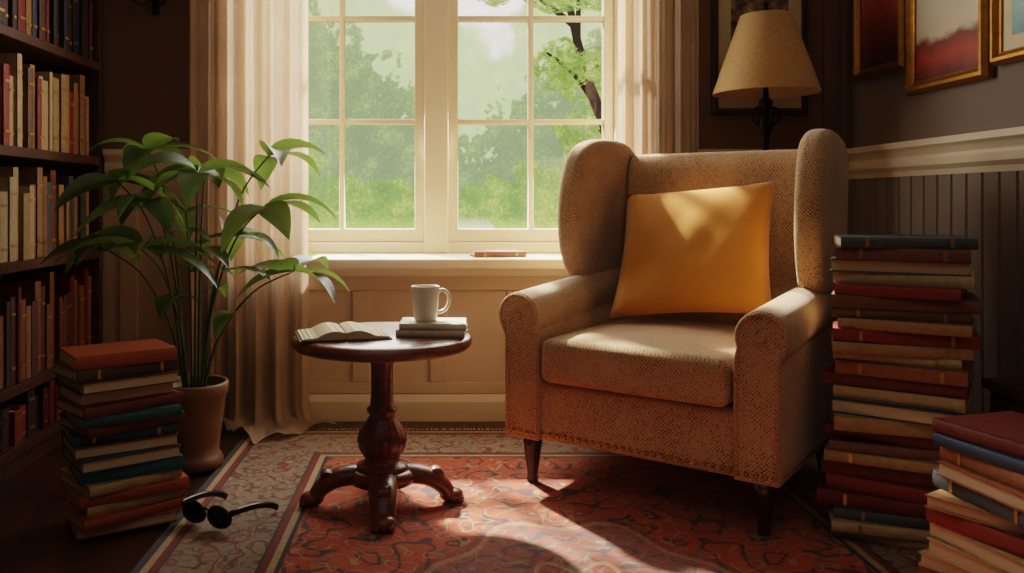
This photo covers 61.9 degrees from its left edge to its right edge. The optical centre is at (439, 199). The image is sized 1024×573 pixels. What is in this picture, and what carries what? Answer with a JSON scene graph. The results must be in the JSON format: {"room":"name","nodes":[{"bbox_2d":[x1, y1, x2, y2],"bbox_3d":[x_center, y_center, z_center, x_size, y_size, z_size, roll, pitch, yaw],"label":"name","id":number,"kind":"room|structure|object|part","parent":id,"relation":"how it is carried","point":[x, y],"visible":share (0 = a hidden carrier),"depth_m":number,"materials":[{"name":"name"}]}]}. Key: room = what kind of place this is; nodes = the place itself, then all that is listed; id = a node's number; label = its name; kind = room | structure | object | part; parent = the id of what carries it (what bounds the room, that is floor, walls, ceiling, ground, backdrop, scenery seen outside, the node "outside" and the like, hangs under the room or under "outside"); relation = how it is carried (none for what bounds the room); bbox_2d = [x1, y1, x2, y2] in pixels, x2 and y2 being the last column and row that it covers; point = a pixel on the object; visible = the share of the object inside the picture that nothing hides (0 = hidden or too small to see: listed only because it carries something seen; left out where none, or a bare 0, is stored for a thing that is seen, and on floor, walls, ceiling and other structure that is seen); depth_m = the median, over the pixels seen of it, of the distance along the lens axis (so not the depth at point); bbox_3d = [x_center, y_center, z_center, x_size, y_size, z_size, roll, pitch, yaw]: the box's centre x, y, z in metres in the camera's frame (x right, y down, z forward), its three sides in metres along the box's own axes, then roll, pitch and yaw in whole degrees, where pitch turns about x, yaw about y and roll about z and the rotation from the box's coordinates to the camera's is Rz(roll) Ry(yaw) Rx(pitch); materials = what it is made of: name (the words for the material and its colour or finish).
{"room":"home reading nook","nodes":[
{"label":"home reading nook","id":0,"kind":"room"},
{"bbox_2d":[0,421,504,572],"bbox_3d":[-0.005,0.880,1.090,3.430,0.060,5.020,0,0,0],"label":"floor","id":1,"kind":"structure","parent":0,"point":[35,537],"depth_m":2.21,"materials":[{"name":"brown wood"}]},
{"bbox_2d":[0,0,102,483],"bbox_3d":[-1.438,-0.320,2.214,0.316,2.340,2.128,0,0,0],"label":"bookcase","id":2,"kind":"object","parent":1,"relation":"on","point":[51,51],"visible":0.86,"depth_m":2.84,"materials":[{"name":"brown wood"}]},
{"bbox_2d":[52,338,189,540],"bbox_3d":[-0.841,0.613,2.243,0.306,0.452,0.241,0,0,-37],"label":"book stack","id":3,"kind":"object","parent":1,"relation":"on","point":[118,401],"visible":1,"depth_m":2.16,"materials":[{"name":"paper"}]},
{"bbox_2d":[40,132,349,473],"bbox_3d":[-0.745,0.315,2.632,0.862,1.048,0.745,0,0,-31],"label":"potted plant","id":4,"kind":"object","parent":1,"relation":"on","point":[203,404],"visible":0.96,"depth_m":2.60,"materials":[{"name":"green plant"}]},
{"bbox_3d":[-0.775,0.705,2.680,0.212,0.267,0.212,0,0,0],"label":"pot","id":5,"kind":"part","parent":4,"relation":"part of","materials":[{"name":"ceramic"}]},
{"bbox_2d":[130,428,920,572],"bbox_3d":[0.310,0.845,1.726,2.020,0.009,2.851,0,0,0],"label":"area rug","id":6,"kind":"object","parent":1,"relation":"on","point":[588,510],"visible":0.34,"depth_m":2.24,"materials":[{"name":"fabric"}]},
{"bbox_2d":[181,490,278,528],"bbox_3d":[-0.559,0.806,2.257,0.193,0.060,0.185,0,0,28],"label":"sunglasses","id":7,"kind":"object","parent":6,"relation":"on","point":[219,517],"visible":1,"depth_m":2.19,"materials":[{"name":"black plastic"}]},
{"bbox_2d":[291,322,471,533],"bbox_3d":[-0.160,0.604,2.350,0.497,0.470,0.497,0,0,-5],"label":"pedestal side table","id":8,"kind":"object","parent":6,"relation":"on","point":[382,438],"visible":0.95,"depth_m":2.29,"materials":[{"name":"brown wood"}]},
{"bbox_2d":[295,321,392,342],"bbox_3d":[-0.265,0.355,2.305,0.242,0.025,0.183,0,0,-14],"label":"open book","id":9,"kind":"object","parent":8,"relation":"on","point":[327,331],"visible":1,"depth_m":2.24,"materials":[{"name":"paper"}]},
{"bbox_2d":[396,324,467,337],"bbox_3d":[-0.020,0.359,2.343,0.185,0.018,0.139,0,0,6],"label":"hardcover book","id":10,"kind":"object","parent":8,"relation":"on","point":[399,333],"visible":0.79,"depth_m":2.28,"materials":[{"name":"paper"}]},
{"bbox_2d":[399,317,465,329],"bbox_3d":[-0.018,0.341,2.345,0.180,0.016,0.134,0,0,2],"label":"hardcover book","id":11,"kind":"object","parent":10,"relation":"on","point":[407,323],"visible":0.97,"depth_m":2.28,"materials":[{"name":"paper"}]},
{"bbox_2d":[411,284,450,321],"bbox_3d":[-0.024,0.285,2.352,0.111,0.095,0.078,0,0,-8],"label":"coffee mug","id":12,"kind":"object","parent":11,"relation":"on","point":[425,297],"visible":1,"depth_m":2.32,"materials":[{"name":"ceramic"}]},
{"bbox_2d":[499,129,848,536],"bbox_3d":[0.741,0.314,2.594,0.830,1.049,0.817,0,0,37],"label":"wingback armchair","id":13,"kind":"object","parent":6,"relation":"on","point":[744,397],"visible":0.89,"depth_m":2.37,"materials":[{"name":"fabric"}]},
{"bbox_3d":[0.447,0.461,2.781,0.136,0.472,0.725,0,0,37],"label":"arm","id":14,"kind":"part","parent":13,"relation":"part of","materials":[{"name":"fabric"}]},
{"bbox_3d":[0.732,0.612,2.583,0.776,0.173,0.715,0,0,37],"label":"seat","id":15,"kind":"part","parent":13,"relation":"part of","materials":[{"name":"fabric"}]},
{"bbox_2d":[542,317,736,406],"bbox_3d":[0.680,0.450,2.514,0.538,0.147,0.617,0,0,37],"label":"seat cushion","id":16,"kind":"object","parent":13,"relation":"on","point":[672,361],"depth_m":2.31,"materials":[{"name":"fabric"}]},
{"bbox_3d":[0.719,0.676,2.565,0.792,0.016,0.718,0,0,37],"label":"nailhead trim","id":17,"kind":"part","parent":13,"relation":"part of","materials":[{"name":"gold metal"}]},
{"bbox_2d":[609,180,775,318],"bbox_3d":[0.792,0.154,2.662,0.516,0.433,0.296,0,0,30],"label":"throw pillow","id":18,"kind":"object","parent":13,"relation":"on","point":[705,250],"visible":0.98,"depth_m":2.59,"materials":[{"name":"yellow fabric"}]},
{"bbox_3d":[0.919,0.263,2.832,0.626,0.851,0.196,0,0,37],"label":"backrest","id":19,"kind":"part","parent":13,"relation":"part of","materials":[{"name":"fabric"}]},
{"bbox_3d":[1.001,0.461,2.363,0.136,0.472,0.725,0,0,37],"label":"arm","id":20,"kind":"part","parent":13,"relation":"part of","materials":[{"name":"fabric"}]},
{"bbox_2d":[712,1,821,149],"bbox_3d":[1.175,0.059,3.065,0.368,1.560,0.368,0,0,0],"label":"floor lamp","id":21,"kind":"object","parent":6,"relation":"on","point":[767,58],"visible":0.75,"depth_m":2.97,"materials":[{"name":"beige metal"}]},
{"bbox_3d":[1.175,-0.525,3.065,0.368,0.283,0.368,0,0,0],"label":"lamp shade","id":22,"kind":"part","parent":21,"relation":"part of","materials":[{"name":"fabric"}]},
{"bbox_2d":[817,234,981,550],"bbox_3d":[1.164,0.466,2.151,0.373,0.747,0.305,0,0,28],"label":"book stack","id":23,"kind":"object","parent":6,"relation":"on","point":[904,341],"visible":0.91,"depth_m":2.08,"materials":[{"name":"paper"}]},
{"bbox_2d":[917,411,1023,572],"bbox_3d":[1.139,0.645,1.670,0.261,0.388,0.343,0,0,-15],"label":"book stack","id":24,"kind":"object","parent":6,"relation":"on","point":[976,516],"visible":1,"depth_m":1.66,"materials":[{"name":"paper"}]},
{"bbox_2d":[981,378,1023,413],"bbox_3d":[1.456,0.649,1.745,0.208,0.400,0.820,0,0,0],"label":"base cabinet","id":25,"kind":"object","parent":1,"relation":"on","point":[1007,394],"visible":0.22,"depth_m":2.08,"materials":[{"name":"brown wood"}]},
{"bbox_2d":[103,0,822,393],"bbox_3d":[-0.005,-0.450,3.443,3.390,2.600,0.314,0,0,0],"label":"wall","id":26,"kind":"structure","parent":0,"point":[146,54],"depth_m":3.30,"materials":[{"name":"brown paint"}]},
{"bbox_2d":[102,149,188,178],"bbox_3d":[-1.076,-0.138,3.276,0.432,0.115,0.046,0,0,0],"label":"trim","id":27,"kind":"structure","parent":26,"relation":"attached to","point":[112,157],"depth_m":3.27,"materials":[{"name":"beige paint"}]},
{"bbox_2d":[132,0,166,13],"bbox_3d":[-1.100,-0.840,3.239,0.244,0.240,0.144,0,0,0],"label":"wall sconce","id":28,"kind":"object","parent":26,"relation":"attached to","point":[156,4],"visible":1,"depth_m":3.28,"materials":[{"name":"black metal"}]},
{"bbox_2d":[188,0,338,443],"bbox_3d":[-0.680,-0.367,3.081,0.616,2.406,0.346,0,0,0],"label":"curtain","id":29,"kind":"object","parent":26,"relation":"hanging from","point":[248,59],"visible":0.75,"depth_m":3.21,"materials":[{"name":"fabric"}]},
{"bbox_3d":[0.149,0.335,3.293,2.882,0.830,0.014,0,0,0],"label":"wainscot panel","id":30,"kind":"part","parent":26,"relation":"part of","materials":[{"name":"beige paint"}]},
{"bbox_2d":[308,394,504,420],"bbox_3d":[0.134,0.800,3.274,2.852,0.100,0.022,0,0,0],"label":"baseboard","id":31,"kind":"structure","parent":26,"relation":"attached to","point":[333,407],"depth_m":3.26,"materials":[{"name":"beige paint"}]},
{"bbox_2d":[306,253,568,275],"bbox_3d":[0.095,0.257,3.345,1.190,0.075,0.350,0,0,0],"label":"window sill","id":32,"kind":"structure","parent":26,"relation":"attached to","point":[342,264],"depth_m":3.18,"materials":[{"name":"white wood"}]},
{"bbox_2d":[470,250,525,256],"bbox_3d":[0.225,0.209,3.328,0.200,0.020,0.139,0,0,-6],"label":"hardcover book","id":33,"kind":"object","parent":32,"relation":"on","point":[475,253],"visible":1,"depth_m":3.27,"materials":[{"name":"paper"}]},
{"bbox_2d":[308,0,617,252],"bbox_3d":[-0.015,-0.550,3.442,1.710,1.540,0.316,0,0,0],"label":"window","id":34,"kind":"structure","parent":26,"relation":"in","point":[436,121],"depth_m":3.52,"materials":[{"name":"white paint"}]},
{"bbox_2d":[618,0,698,154],"bbox_3d":[0.827,-0.360,3.224,0.317,2.420,0.061,0,0,0],"label":"curtain","id":35,"kind":"object","parent":26,"relation":"hanging from","point":[658,40],"visible":0.27,"depth_m":3.22,"materials":[{"name":"fabric"}]},
{"bbox_2d":[699,149,786,152],"bbox_3d":[1.185,-0.138,3.276,0.710,0.115,0.046,0,0,0],"label":"trim","id":36,"kind":"structure","parent":26,"relation":"attached to","point":[700,150],"depth_m":3.25,"materials":[{"name":"beige paint"}]},
{"bbox_2d":[711,0,807,114],"bbox_3d":[1.236,-0.650,3.281,0.370,0.640,0.030,0,0,0],"label":"framed print","id":37,"kind":"object","parent":26,"relation":"attached to","point":[725,14],"visible":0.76,"depth_m":3.29},
{"bbox_2d":[823,0,850,148],"bbox_3d":[1.536,-0.974,3.287,0.103,1.553,0.025,0,0,0],"label":"trim","id":38,"kind":"structure","parent":26,"relation":"attached to","point":[836,13],"depth_m":3.28,"materials":[{"name":"brown paint"}]},
{"bbox_2d":[847,0,1023,413],"bbox_3d":[1.644,-0.450,1.150,0.132,2.600,4.900,0,0,0],"label":"wall","id":39,"kind":"structure","parent":0,"point":[988,207],"depth_m":2.55,"materials":[{"name":"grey paint"}]},
{"bbox_2d":[853,0,904,80],"bbox_3d":[1.571,-0.750,3.045,0.030,0.600,0.340,0,0,0],"label":"framed painting","id":40,"kind":"object","parent":39,"relation":"attached to","point":[878,25],"visible":0.97,"depth_m":3.06},
{"bbox_2d":[847,126,1023,178],"bbox_3d":[1.566,-0.138,1.000,0.046,0.115,4.600,0,0,0],"label":"trim","id":41,"kind":"structure","parent":39,"relation":"attached to","point":[999,150],"depth_m":2.63,"materials":[{"name":"beige paint"}]},
{"bbox_3d":[1.584,0.333,1.723,0.012,0.835,3.150,0,0,0],"label":"beadboard panel","id":42,"kind":"part","parent":39,"relation":"part of","materials":[{"name":"grey paint"}]},
{"bbox_2d":[905,0,993,95],"bbox_3d":[1.571,-0.690,2.645,0.030,0.680,0.420,0,0,0],"label":"framed painting","id":43,"kind":"object","parent":39,"relation":"attached to","point":[947,42],"visible":1,"depth_m":2.65},
{"bbox_2d":[990,0,1023,65],"bbox_3d":[1.571,-0.680,2.235,0.030,0.600,0.360,0,0,0],"label":"framed painting","id":44,"kind":"object","parent":39,"relation":"attached to","point":[1006,16],"visible":1,"depth_m":2.36},
{"label":"outside","id":45,"kind":"structure","parent":0,"visible":0},
{"bbox_2d":[308,0,601,256],"bbox_3d":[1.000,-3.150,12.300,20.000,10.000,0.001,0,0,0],"label":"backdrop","id":46,"kind":"structure","parent":45,"point":[379,57],"depth_m":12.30,"materials":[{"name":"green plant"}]},
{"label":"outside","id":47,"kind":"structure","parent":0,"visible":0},
{"bbox_2d":[479,0,601,159],"bbox_3d":[0.964,-1.054,8.250,2.616,4.432,1.977,0,0,0],"label":"tree","id":48,"kind":"object","parent":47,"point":[586,77],"visible":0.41,"depth_m":8.47,"materials":[{"name":"green plant"}]}
]}

